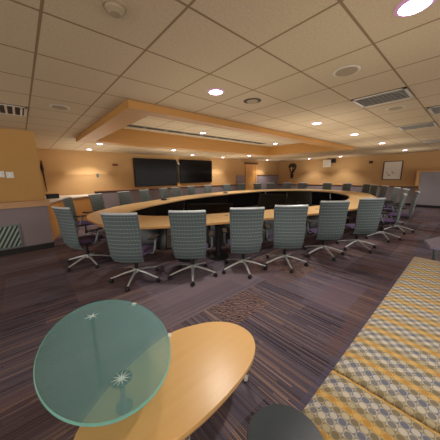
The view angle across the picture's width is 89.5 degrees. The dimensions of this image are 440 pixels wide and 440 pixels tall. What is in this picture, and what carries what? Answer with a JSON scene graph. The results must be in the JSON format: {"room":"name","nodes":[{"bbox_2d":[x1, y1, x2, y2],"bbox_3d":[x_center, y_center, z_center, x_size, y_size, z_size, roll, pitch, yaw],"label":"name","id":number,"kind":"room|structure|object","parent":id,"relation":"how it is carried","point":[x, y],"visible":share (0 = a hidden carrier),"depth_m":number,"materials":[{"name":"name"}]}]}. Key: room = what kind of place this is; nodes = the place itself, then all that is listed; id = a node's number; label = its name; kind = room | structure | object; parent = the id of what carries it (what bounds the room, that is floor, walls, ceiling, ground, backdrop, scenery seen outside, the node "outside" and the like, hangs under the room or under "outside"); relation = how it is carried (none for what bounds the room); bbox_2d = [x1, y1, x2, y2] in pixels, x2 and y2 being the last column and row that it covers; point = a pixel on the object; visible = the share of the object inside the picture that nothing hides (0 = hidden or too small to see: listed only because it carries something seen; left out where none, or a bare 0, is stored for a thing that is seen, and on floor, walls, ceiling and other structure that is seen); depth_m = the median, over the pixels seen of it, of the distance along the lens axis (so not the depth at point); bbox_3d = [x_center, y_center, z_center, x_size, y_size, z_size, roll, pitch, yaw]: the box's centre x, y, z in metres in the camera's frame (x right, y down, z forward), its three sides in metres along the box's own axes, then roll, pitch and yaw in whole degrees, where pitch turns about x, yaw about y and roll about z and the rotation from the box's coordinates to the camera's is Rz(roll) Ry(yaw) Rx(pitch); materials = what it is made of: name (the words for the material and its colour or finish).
{"room":"conference room","nodes":[
{"label":"conference room","id":0,"kind":"room"},
{"bbox_2d":[0,128,44,202],"bbox_3d":[-6.270,-0.548,4.674,3.850,2.450,3.250,-11,15,-41],"label":"wall","id":1,"kind":"structure","parent":0,"point":[18,149],"depth_m":4.42,"materials":[{"name":"gold paint"}]},
{"bbox_2d":[6,172,13,177],"bbox_3d":[-4.109,-0.881,4.341,0.110,0.120,0.020,-11,15,-41],"label":"wall switch","id":2,"kind":"object","parent":1,"relation":"attached to","point":[8,174],"visible":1,"depth_m":4.34,"materials":[{"name":"white plastic"}]},
{"bbox_2d":[0,224,23,249],"bbox_3d":[-4.282,0.351,4.387,0.540,0.480,0.016,-11,15,-41],"label":"air vent","id":3,"kind":"object","parent":1,"relation":"attached to","point":[10,235],"visible":1,"depth_m":4.46,"materials":[{"name":"grey metal"}]},
{"bbox_2d":[0,200,48,208],"bbox_3d":[-5.137,-0.104,3.515,3.915,0.125,0.080,-11,15,-41],"label":"trim","id":4,"kind":"structure","parent":1,"relation":"attached to","point":[20,204],"depth_m":4.49,"materials":[{"name":"brown wood"}]},
{"bbox_2d":[0,206,52,250],"bbox_3d":[-5.167,0.358,3.614,3.870,0.810,0.020,-11,15,-41],"label":"trim","id":5,"kind":"structure","parent":1,"relation":"attached to","point":[34,222],"depth_m":4.65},
{"bbox_2d":[0,242,54,256],"bbox_3d":[-5.155,0.815,3.701,3.875,0.120,0.030,-11,15,-41],"label":"baseboard","id":6,"kind":"structure","parent":1,"relation":"attached to","point":[51,244],"depth_m":4.64,"materials":[{"name":"black plastic"}]},
{"bbox_2d":[37,148,278,195],"bbox_3d":[-2.505,-1.680,10.144,17.900,2.450,0.100,-11,15,-41],"label":"wall","id":7,"kind":"structure","parent":0,"point":[66,172],"depth_m":8.33,"materials":[{"name":"orange paint"}]},
{"bbox_2d":[40,160,47,191],"bbox_3d":[-5.686,-1.406,7.148,0.095,1.002,0.091,-11,15,-41],"label":"wall sculpture","id":8,"kind":"object","parent":7,"relation":"attached to","point":[41,163],"visible":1,"depth_m":7.11,"materials":[{"name":"brown wood"}]},
{"bbox_2d":[133,158,176,186],"bbox_3d":[-2.765,-2.075,9.690,1.970,1.150,0.096,-11,15,-41],"label":"television","id":9,"kind":"object","parent":7,"relation":"attached to","point":[147,172],"visible":1,"depth_m":9.58,"materials":[{"name":"black plastic"}]},
{"bbox_2d":[176,162,179,181],"bbox_3d":[-1.934,-2.229,10.355,0.110,0.930,0.160,-11,15,-41],"label":"camera","id":10,"kind":"object","parent":7,"relation":"attached to","point":[177,163],"visible":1,"depth_m":10.38,"materials":[{"name":"black plastic"}]},
{"bbox_2d":[95,175,276,191],"bbox_3d":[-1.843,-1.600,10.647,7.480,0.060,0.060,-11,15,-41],"label":"trim","id":11,"kind":"structure","parent":7,"relation":"attached to","point":[215,184],"depth_m":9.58,"materials":[{"name":"brown wood"}]},
{"bbox_2d":[95,175,277,208],"bbox_3d":[-0.243,-1.689,12.096,11.780,1.450,0.030,-11,15,-41],"label":"trim","id":12,"kind":"structure","parent":7,"relation":"attached to","point":[110,199],"depth_m":10.65,"materials":[{"name":"grey fabric"}]},
{"bbox_2d":[179,159,211,182],"bbox_3d":[-1.170,-2.416,11.068,1.940,1.100,0.096,-11,15,-41],"label":"television","id":13,"kind":"object","parent":7,"relation":"attached to","point":[191,171],"visible":1,"depth_m":10.96,"materials":[{"name":"black plastic"}]},
{"bbox_2d":[244,162,257,192],"bbox_3d":[1.960,-2.405,13.889,1.200,2.300,0.118,-11,15,-41],"label":"door","id":14,"kind":"structure","parent":7,"relation":"in","point":[250,168],"depth_m":13.80,"materials":[{"name":"brown wood"}]},
{"bbox_2d":[76,99,353,156],"bbox_3d":[0.638,-2.348,6.523,7.820,0.370,3.460,-11,15,-41],"label":"ceiling","id":15,"kind":"structure","parent":0,"point":[109,129],"depth_m":5.55,"materials":[{"name":"brown wood"}]},
{"bbox_2d":[0,0,439,161],"bbox_3d":[1.555,-2.189,5.286,17.800,0.310,12.300,-11,15,-41],"label":"ceiling","id":16,"kind":"structure","parent":0,"point":[73,54],"depth_m":1.97,"materials":[{"name":"tile"}]},
{"bbox_2d":[0,103,26,116],"bbox_3d":[-2.999,-1.504,2.999,0.590,0.020,0.560,-11,15,-41],"label":"ceiling vent","id":17,"kind":"object","parent":16,"relation":"in","point":[8,109],"visible":1,"depth_m":3.08,"materials":[{"name":"white metal"}]},
{"bbox_2d":[49,104,69,109],"bbox_3d":[-2.167,-1.522,2.999,0.228,0.009,0.228,-11,15,-41],"label":"ceiling speaker","id":18,"kind":"object","parent":16,"relation":"attached to","point":[61,107],"visible":1,"depth_m":2.99,"materials":[{"name":"white metal"}]},
{"bbox_2d":[51,105,67,109],"bbox_3d":[-2.167,-1.521,3.000,0.189,0.007,0.189,-11,15,-41],"label":"grille","id":19,"kind":"object","parent":18,"relation":"attached to","point":[61,107],"depth_m":2.99,"materials":[{"name":"white metal"}]},
{"bbox_2d":[102,0,126,18],"bbox_3d":[-0.599,-1.191,1.266,0.128,0.035,0.128,-11,15,-41],"label":"smoke detector","id":20,"kind":"object","parent":16,"relation":"attached to","point":[114,8],"visible":1,"depth_m":1.24,"materials":[{"name":"white plastic"}]},
{"bbox_2d":[127,124,265,143],"bbox_3d":[-0.311,-2.589,6.886,5.400,0.011,0.220,-11,15,-41],"label":"ceiling vent","id":21,"kind":"object","parent":16,"relation":"in","point":[129,125],"visible":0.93,"depth_m":6.32,"materials":[{"name":"grey metal"}]},
{"bbox_2d":[207,88,223,94],"bbox_3d":[-0.048,-1.460,2.530,0.194,0.012,0.194,-11,15,-41],"label":"recessed light","id":22,"kind":"object","parent":16,"relation":"in","point":[214,91],"visible":1,"depth_m":2.51,"materials":[{"name":"white"}]},
{"bbox_2d":[243,98,260,103],"bbox_3d":[0.418,-1.532,2.871,0.230,0.015,0.230,-11,15,-41],"label":"ceiling speaker","id":23,"kind":"object","parent":16,"relation":"attached to","point":[249,100],"visible":1,"depth_m":2.84},
{"bbox_2d":[333,65,360,76],"bbox_3d":[1.185,-1.390,2.080,0.228,0.009,0.228,-11,15,-41],"label":"ceiling speaker","id":24,"kind":"object","parent":16,"relation":"attached to","point":[352,69],"visible":1,"depth_m":2.06,"materials":[{"name":"white metal"}]},
{"bbox_2d":[335,67,357,76],"bbox_3d":[1.185,-1.389,2.080,0.189,0.007,0.189,-11,15,-41],"label":"grille","id":25,"kind":"object","parent":24,"relation":"attached to","point":[343,71],"depth_m":2.07,"materials":[{"name":"white metal"}]},
{"bbox_2d":[351,87,413,107],"bbox_3d":[2.067,-1.546,2.833,0.480,0.020,0.560,-11,15,-41],"label":"ceiling vent","id":26,"kind":"object","parent":16,"relation":"in","point":[403,93],"visible":1,"depth_m":2.79,"materials":[{"name":"white metal"}]},
{"bbox_2d":[386,106,404,110],"bbox_3d":[2.582,-1.644,3.267,0.228,0.009,0.228,-11,15,-41],"label":"ceiling speaker","id":27,"kind":"object","parent":16,"relation":"attached to","point":[393,107],"visible":1,"depth_m":3.26,"materials":[{"name":"white metal"}]},
{"bbox_2d":[388,106,403,109],"bbox_3d":[2.582,-1.643,3.267,0.189,0.007,0.189,-11,15,-41],"label":"grille","id":28,"kind":"object","parent":27,"relation":"attached to","point":[394,107],"depth_m":3.23,"materials":[{"name":"white metal"}]},
{"bbox_2d":[393,0,435,16],"bbox_3d":[1.115,-1.229,1.271,0.194,0.012,0.194,-11,15,-41],"label":"recessed light","id":29,"kind":"object","parent":16,"relation":"in","point":[405,8],"visible":1,"depth_m":1.28,"materials":[{"name":"white"}]},
{"bbox_2d":[397,122,437,130],"bbox_3d":[4.029,-1.910,4.539,0.550,0.020,0.560,-11,15,-41],"label":"ceiling vent","id":30,"kind":"object","parent":16,"relation":"in","point":[428,124],"visible":1,"depth_m":4.50,"materials":[{"name":"white metal"}]},
{"bbox_2d":[422,140,439,142],"bbox_3d":[6.477,-2.364,6.666,0.600,0.020,0.560,-11,15,-41],"label":"ceiling vent","id":31,"kind":"object","parent":16,"relation":"in","point":[429,141],"visible":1,"depth_m":6.65,"materials":[{"name":"white metal"}]},
{"bbox_2d":[427,105,439,114],"bbox_3d":[3.438,-1.648,3.251,0.580,0.020,0.540,-11,15,-41],"label":"ceiling vent","id":32,"kind":"object","parent":16,"relation":"in","point":[433,110],"visible":1,"depth_m":3.35,"materials":[{"name":"white metal"}]},
{"bbox_2d":[0,200,439,439],"bbox_3d":[1.593,0.391,5.794,17.800,0.050,12.300,-11,15,-41],"label":"floor","id":33,"kind":"structure","parent":0,"point":[302,322],"depth_m":2.49,"materials":[{"name":"carpet"}]},
{"bbox_2d":[45,194,92,240],"bbox_3d":[-4.315,-0.214,6.741,1.615,0.940,2.858,-11,15,-41],"label":"counter","id":34,"kind":"object","parent":33,"relation":"on","point":[82,203],"depth_m":6.85,"materials":[{"name":"brown wood"}]},
{"bbox_2d":[45,193,58,198],"bbox_3d":[-4.889,-0.699,6.478,0.300,0.130,0.230,-11,15,-41],"label":"speaker box","id":35,"kind":"object","parent":34,"relation":"on","point":[56,195],"visible":0.95,"depth_m":6.39,"materials":[{"name":"black plastic"}]},
{"bbox_2d":[45,194,89,203],"bbox_3d":[-4.321,-0.655,6.654,1.615,0.040,2.858,-11,15,-41],"label":"countertop","id":36,"kind":"structure","parent":34,"relation":"on","point":[53,200],"depth_m":6.99,"materials":[{"name":"white wood"}]},
{"bbox_2d":[52,206,111,271],"bbox_3d":[-2.353,0.261,3.849,0.745,1.067,0.739,5,13,28],"label":"chair","id":37,"kind":"object","parent":33,"relation":"on","point":[64,216],"visible":0.99,"depth_m":3.63,"materials":[{"name":"grey fabric"}]},
{"bbox_2d":[61,197,102,240],"bbox_3d":[-3.290,-0.019,5.343,0.739,1.067,0.745,-3,11,-13],"label":"chair","id":38,"kind":"object","parent":33,"relation":"on","point":[67,201],"visible":0.47,"depth_m":5.33,"materials":[{"name":"grey fabric"}]},
{"bbox_2d":[88,193,111,233],"bbox_3d":[-3.181,-0.192,6.213,0.739,1.067,0.745,1,11,10],"label":"chair","id":39,"kind":"object","parent":33,"relation":"on","point":[97,203],"visible":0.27,"depth_m":6.23,"materials":[{"name":"grey fabric"}]},
{"bbox_2d":[117,191,131,205],"bbox_3d":[-2.857,-0.383,7.159,0.739,1.067,0.745,4,12,24],"label":"chair","id":40,"kind":"object","parent":33,"relation":"on","point":[124,197],"visible":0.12,"depth_m":7.23,"materials":[{"name":"grey fabric"}]},
{"bbox_2d":[100,212,160,291],"bbox_3d":[-1.235,0.370,3.215,0.745,1.067,0.739,0,11,6],"label":"chair","id":41,"kind":"object","parent":33,"relation":"on","point":[122,230],"visible":1,"depth_m":2.93,"materials":[{"name":"grey fabric"}]},
{"bbox_2d":[33,300,254,439],"bbox_3d":[-0.446,0.956,1.504,1.191,0.556,1.147,-11,15,-41],"label":"coffee table","id":42,"kind":"object","parent":33,"relation":"on","point":[178,383],"visible":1,"depth_m":1.21,"materials":[{"name":"brown wood"}]},
{"bbox_2d":[139,189,149,201],"bbox_3d":[-2.485,-0.560,8.031,0.739,1.067,0.745,3,12,20],"label":"chair","id":43,"kind":"object","parent":33,"relation":"on","point":[144,194],"visible":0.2,"depth_m":8.10,"materials":[{"name":"grey fabric"}]},
{"bbox_2d":[159,188,168,198],"bbox_3d":[-2.046,-0.753,8.980,0.739,1.067,0.745,5,12,26],"label":"chair","id":44,"kind":"object","parent":33,"relation":"on","point":[163,191],"visible":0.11,"depth_m":9.07,"materials":[{"name":"grey fabric"}]},
{"bbox_2d":[171,187,180,196],"bbox_3d":[-1.683,-0.880,9.600,0.739,1.067,0.745,6,13,31],"label":"chair","id":45,"kind":"object","parent":33,"relation":"on","point":[175,190],"visible":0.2,"depth_m":9.71,"materials":[{"name":"grey fabric"}]},
{"bbox_2d":[187,186,196,198],"bbox_3d":[-1.144,-1.053,10.438,0.739,1.067,0.745,7,14,36],"label":"chair","id":46,"kind":"object","parent":33,"relation":"on","point":[191,189],"visible":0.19,"depth_m":10.56,"materials":[{"name":"grey fabric"}]},
{"bbox_2d":[168,210,217,286],"bbox_3d":[-0.411,0.336,3.326,0.744,1.067,0.739,-1,11,1],"label":"chair","id":47,"kind":"object","parent":33,"relation":"on","point":[187,235],"visible":1,"depth_m":3.03,"materials":[{"name":"grey fabric"}]},
{"bbox_2d":[204,185,211,192],"bbox_3d":[-0.422,-1.224,11.251,0.739,1.067,0.745,9,15,42],"label":"chair","id":48,"kind":"object","parent":33,"relation":"on","point":[208,189],"visible":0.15,"depth_m":11.42,"materials":[{"name":"grey fabric"}]},
{"bbox_2d":[223,184,230,191],"bbox_3d":[0.563,-1.423,12.188,0.745,1.067,0.739,-10,14,-40],"label":"chair","id":49,"kind":"object","parent":33,"relation":"on","point":[227,187],"visible":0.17,"depth_m":12.35,"materials":[{"name":"grey fabric"}]},
{"bbox_2d":[86,189,376,262],"bbox_3d":[1.553,-0.458,8.079,11.202,0.734,6.860,-11,15,-41],"label":"conference table","id":50,"kind":"object","parent":33,"relation":"on","point":[153,216],"visible":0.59,"depth_m":5.63,"materials":[{"name":"brown wood"}]},
{"bbox_2d":[166,204,317,248],"bbox_3d":[1.551,-0.082,7.991,9.164,0.030,4.664,-11,15,-41],"label":"trim","id":51,"kind":"structure","parent":33,"relation":"on","point":[168,229],"depth_m":5.45,"materials":[{"name":"black plastic"}]},
{"bbox_2d":[188,203,232,229],"bbox_3d":[-0.269,-0.104,6.408,1.300,0.738,0.500,-1,11,-2],"label":"floor monitor","id":52,"kind":"object","parent":51,"relation":"on","point":[213,208],"visible":0.34,"depth_m":6.33,"materials":[{"name":"black plastic"}]},
{"bbox_2d":[258,193,286,209],"bbox_3d":[1.594,-0.325,6.850,0.850,0.948,0.500,5,12,27],"label":"floor monitor","id":53,"kind":"object","parent":51,"relation":"on","point":[268,201],"visible":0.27,"depth_m":6.80,"materials":[{"name":"black plastic"}]},
{"bbox_2d":[286,191,311,205],"bbox_3d":[2.652,-0.482,7.491,0.800,0.978,0.500,2,11,14],"label":"floor monitor","id":54,"kind":"object","parent":51,"relation":"on","point":[293,197],"visible":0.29,"depth_m":7.42,"materials":[{"name":"black plastic"}]},
{"bbox_2d":[238,183,245,193],"bbox_3d":[1.393,-1.549,12.769,0.745,1.067,0.739,-7,13,-27],"label":"chair","id":55,"kind":"object","parent":33,"relation":"on","point":[240,186],"visible":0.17,"depth_m":12.98,"materials":[{"name":"grey fabric"}]},
{"bbox_2d":[222,207,267,278],"bbox_3d":[0.389,0.285,3.522,0.745,1.067,0.739,-2,11,-3],"label":"chair","id":56,"kind":"object","parent":33,"relation":"on","point":[246,224],"visible":1,"depth_m":3.23,"materials":[{"name":"grey fabric"}]},
{"bbox_2d":[253,183,260,189],"bbox_3d":[2.294,-1.626,13.095,0.745,1.067,0.739,-3,11,-13],"label":"chair","id":57,"kind":"object","parent":33,"relation":"on","point":[257,186],"visible":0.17,"depth_m":13.30,"materials":[{"name":"grey fabric"}]},
{"bbox_2d":[266,183,274,188],"bbox_3d":[3.064,-1.666,13.240,0.744,1.067,0.739,-1,11,-2],"label":"chair","id":58,"kind":"object","parent":33,"relation":"on","point":[269,185],"visible":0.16,"depth_m":13.45,"materials":[{"name":"grey fabric"}]},
{"bbox_2d":[247,404,323,439],"bbox_3d":[0.257,1.094,0.895,0.300,0.500,0.300,-11,15,-41],"label":"side table","id":59,"kind":"object","parent":33,"relation":"on","point":[273,421],"visible":1,"depth_m":0.90,"materials":[{"name":"grey stone"}]},
{"bbox_2d":[264,205,308,272],"bbox_3d":[1.112,0.239,3.705,0.744,1.067,0.739,0,11,4],"label":"chair","id":60,"kind":"object","parent":33,"relation":"on","point":[290,227],"visible":0.99,"depth_m":3.42,"materials":[{"name":"grey fabric"}]},
{"bbox_2d":[283,183,291,188],"bbox_3d":[3.994,-1.671,13.193,0.745,1.067,0.739,1,11,10],"label":"chair","id":61,"kind":"object","parent":33,"relation":"on","point":[285,185],"visible":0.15,"depth_m":13.40,"materials":[{"name":"grey fabric"}]},
{"bbox_2d":[298,183,306,188],"bbox_3d":[4.752,-1.635,12.955,0.745,1.067,0.739,4,12,25],"label":"chair","id":62,"kind":"object","parent":33,"relation":"on","point":[300,185],"visible":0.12,"depth_m":13.13,"materials":[{"name":"grey fabric"}]},
{"bbox_2d":[318,183,331,191],"bbox_3d":[5.724,-1.503,12.215,0.739,1.067,0.744,-10,14,-39],"label":"chair","id":63,"kind":"object","parent":33,"relation":"on","point":[326,186],"visible":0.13,"depth_m":12.33,"materials":[{"name":"grey fabric"}]},
{"bbox_2d":[303,200,349,260],"bbox_3d":[1.984,0.137,4.161,0.744,1.067,0.739,-1,11,1],"label":"chair","id":64,"kind":"object","parent":33,"relation":"on","point":[332,214],"visible":0.98,"depth_m":3.88,"materials":[{"name":"grey fabric"}]},
{"bbox_2d":[336,183,351,194],"bbox_3d":[6.246,-1.340,11.346,0.739,1.067,0.745,-5,12,-21],"label":"chair","id":65,"kind":"object","parent":33,"relation":"on","point":[346,186],"visible":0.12,"depth_m":11.39,"materials":[{"name":"grey fabric"}]},
{"bbox_2d":[335,198,385,253],"bbox_3d":[2.843,0.055,4.513,0.745,1.067,0.739,-2,11,-3],"label":"chair","id":66,"kind":"object","parent":33,"relation":"on","point":[369,210],"visible":0.95,"depth_m":4.22,"materials":[{"name":"grey fabric"}]},
{"bbox_2d":[362,184,370,193],"bbox_3d":[6.480,-1.136,10.291,0.739,1.067,0.744,-1,11,-2],"label":"chair","id":67,"kind":"object","parent":33,"relation":"on","point":[366,187],"visible":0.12,"depth_m":10.24,"materials":[{"name":"grey fabric"}]},
{"bbox_2d":[302,257,439,439],"bbox_3d":[1.740,0.944,1.726,3.018,0.432,0.812,-11,15,-41],"label":"upholstered bench","id":68,"kind":"object","parent":33,"relation":"on","point":[385,385],"visible":0.93,"depth_m":1.20,"materials":[{"name":"fabric"}]},
{"bbox_2d":[302,370,439,439],"bbox_3d":[0.762,0.988,0.850,0.405,0.152,0.812,-11,15,-41],"label":"cushion","id":69,"kind":"object","parent":68,"relation":"on","point":[343,407],"depth_m":1.00,"materials":[{"name":"fabric"}]},
{"bbox_2d":[370,185,378,196],"bbox_3d":[6.110,-0.932,9.282,0.739,1.067,0.745,0,11,6],"label":"chair","id":70,"kind":"object","parent":33,"relation":"on","point":[373,191],"visible":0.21,"depth_m":9.19,"materials":[{"name":"grey fabric"}]},
{"bbox_2d":[373,185,388,197],"bbox_3d":[5.961,-0.787,8.559,0.739,1.067,0.744,2,11,12],"label":"chair","id":71,"kind":"object","parent":33,"relation":"on","point":[383,190],"visible":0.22,"depth_m":8.46,"materials":[{"name":"grey fabric"}]},
{"bbox_2d":[365,193,407,242],"bbox_3d":[3.840,-0.089,5.167,0.739,1.067,0.745,8,14,38],"label":"chair","id":72,"kind":"object","parent":33,"relation":"on","point":[383,219],"visible":0.86,"depth_m":5.04,"materials":[{"name":"grey fabric"}]},
{"bbox_2d":[381,187,400,218],"bbox_3d":[5.506,-0.560,7.436,0.739,1.067,0.745,3,12,20],"label":"chair","id":73,"kind":"object","parent":33,"relation":"on","point":[396,190],"visible":0.41,"depth_m":7.31,"materials":[{"name":"grey fabric"}]},
{"bbox_2d":[379,188,409,224],"bbox_3d":[5.140,-0.401,6.657,0.739,1.067,0.745,4,12,24],"label":"chair","id":74,"kind":"object","parent":33,"relation":"on","point":[406,191],"visible":0.56,"depth_m":6.59,"materials":[{"name":"grey fabric"}]},
{"bbox_2d":[379,191,419,234],"bbox_3d":[4.686,-0.225,5.798,0.739,1.067,0.745,7,13,34],"label":"chair","id":75,"kind":"object","parent":33,"relation":"on","point":[408,216],"visible":0.84,"depth_m":5.71,"materials":[{"name":"grey fabric"}]},
{"bbox_2d":[415,170,439,207],"bbox_3d":[10.497,-1.133,8.550,0.463,1.620,4.540,-11,15,-41],"label":"storage cabinet","id":76,"kind":"object","parent":33,"relation":"on","point":[428,182],"visible":1,"depth_m":9.74,"materials":[{"name":"grey laminate"}]},
{"bbox_2d":[424,237,439,260],"bbox_3d":[3.411,0.599,3.176,0.740,0.500,0.780,-11,15,-41],"label":"side table","id":77,"kind":"object","parent":33,"relation":"on","point":[433,243],"visible":0.72,"depth_m":3.15,"materials":[{"name":"laminate"}]},
{"bbox_2d":[278,151,439,205],"bbox_3d":[8.266,-2.077,11.366,0.100,2.450,12.300,-11,15,-41],"label":"wall","id":78,"kind":"structure","parent":0,"point":[358,169],"depth_m":12.01,"materials":[{"name":"orange paint"}]},
{"bbox_2d":[288,163,296,178],"bbox_3d":[4.813,-3.287,14.893,0.140,1.000,0.627,-11,15,-41],"label":"mask","id":79,"kind":"object","parent":78,"relation":"attached to","point":[292,167],"visible":1,"depth_m":14.83,"materials":[{"name":"brown wood"}]},
{"bbox_2d":[323,159,335,166],"bbox_3d":[6.391,-3.326,12.958,0.288,0.440,0.610,-11,15,-41],"label":"loudspeaker","id":80,"kind":"object","parent":78,"relation":"attached to","point":[326,163],"visible":1,"depth_m":12.90,"materials":[{"name":"white plastic"}]},
{"bbox_2d":[323,160,328,166],"bbox_3d":[6.210,-3.303,12.956,0.008,0.340,0.320,-11,15,-41],"label":"speaker grille","id":81,"kind":"object","parent":80,"relation":"attached to","point":[325,162],"depth_m":12.97,"materials":[{"name":"white metal"}]},
{"bbox_2d":[278,185,414,202],"bbox_3d":[6.654,-1.659,13.217,0.020,0.760,7.450,-11,15,-41],"label":"trim","id":82,"kind":"structure","parent":78,"relation":"attached to","point":[353,188],"depth_m":11.53,"materials":[{"name":"grey fabric"}]},
{"bbox_2d":[278,183,414,186],"bbox_3d":[6.636,-2.097,13.114,0.060,0.060,7.440,-11,15,-41],"label":"trim","id":83,"kind":"structure","parent":78,"relation":"attached to","point":[278,183],"depth_m":12.07,"materials":[{"name":"brown wood"}]},
{"bbox_2d":[382,161,403,179],"bbox_3d":[8.485,-2.437,10.927,0.040,0.900,0.780,-11,15,-41],"label":"framed picture","id":84,"kind":"object","parent":78,"relation":"attached to","point":[392,170],"visible":1,"depth_m":10.92,"materials":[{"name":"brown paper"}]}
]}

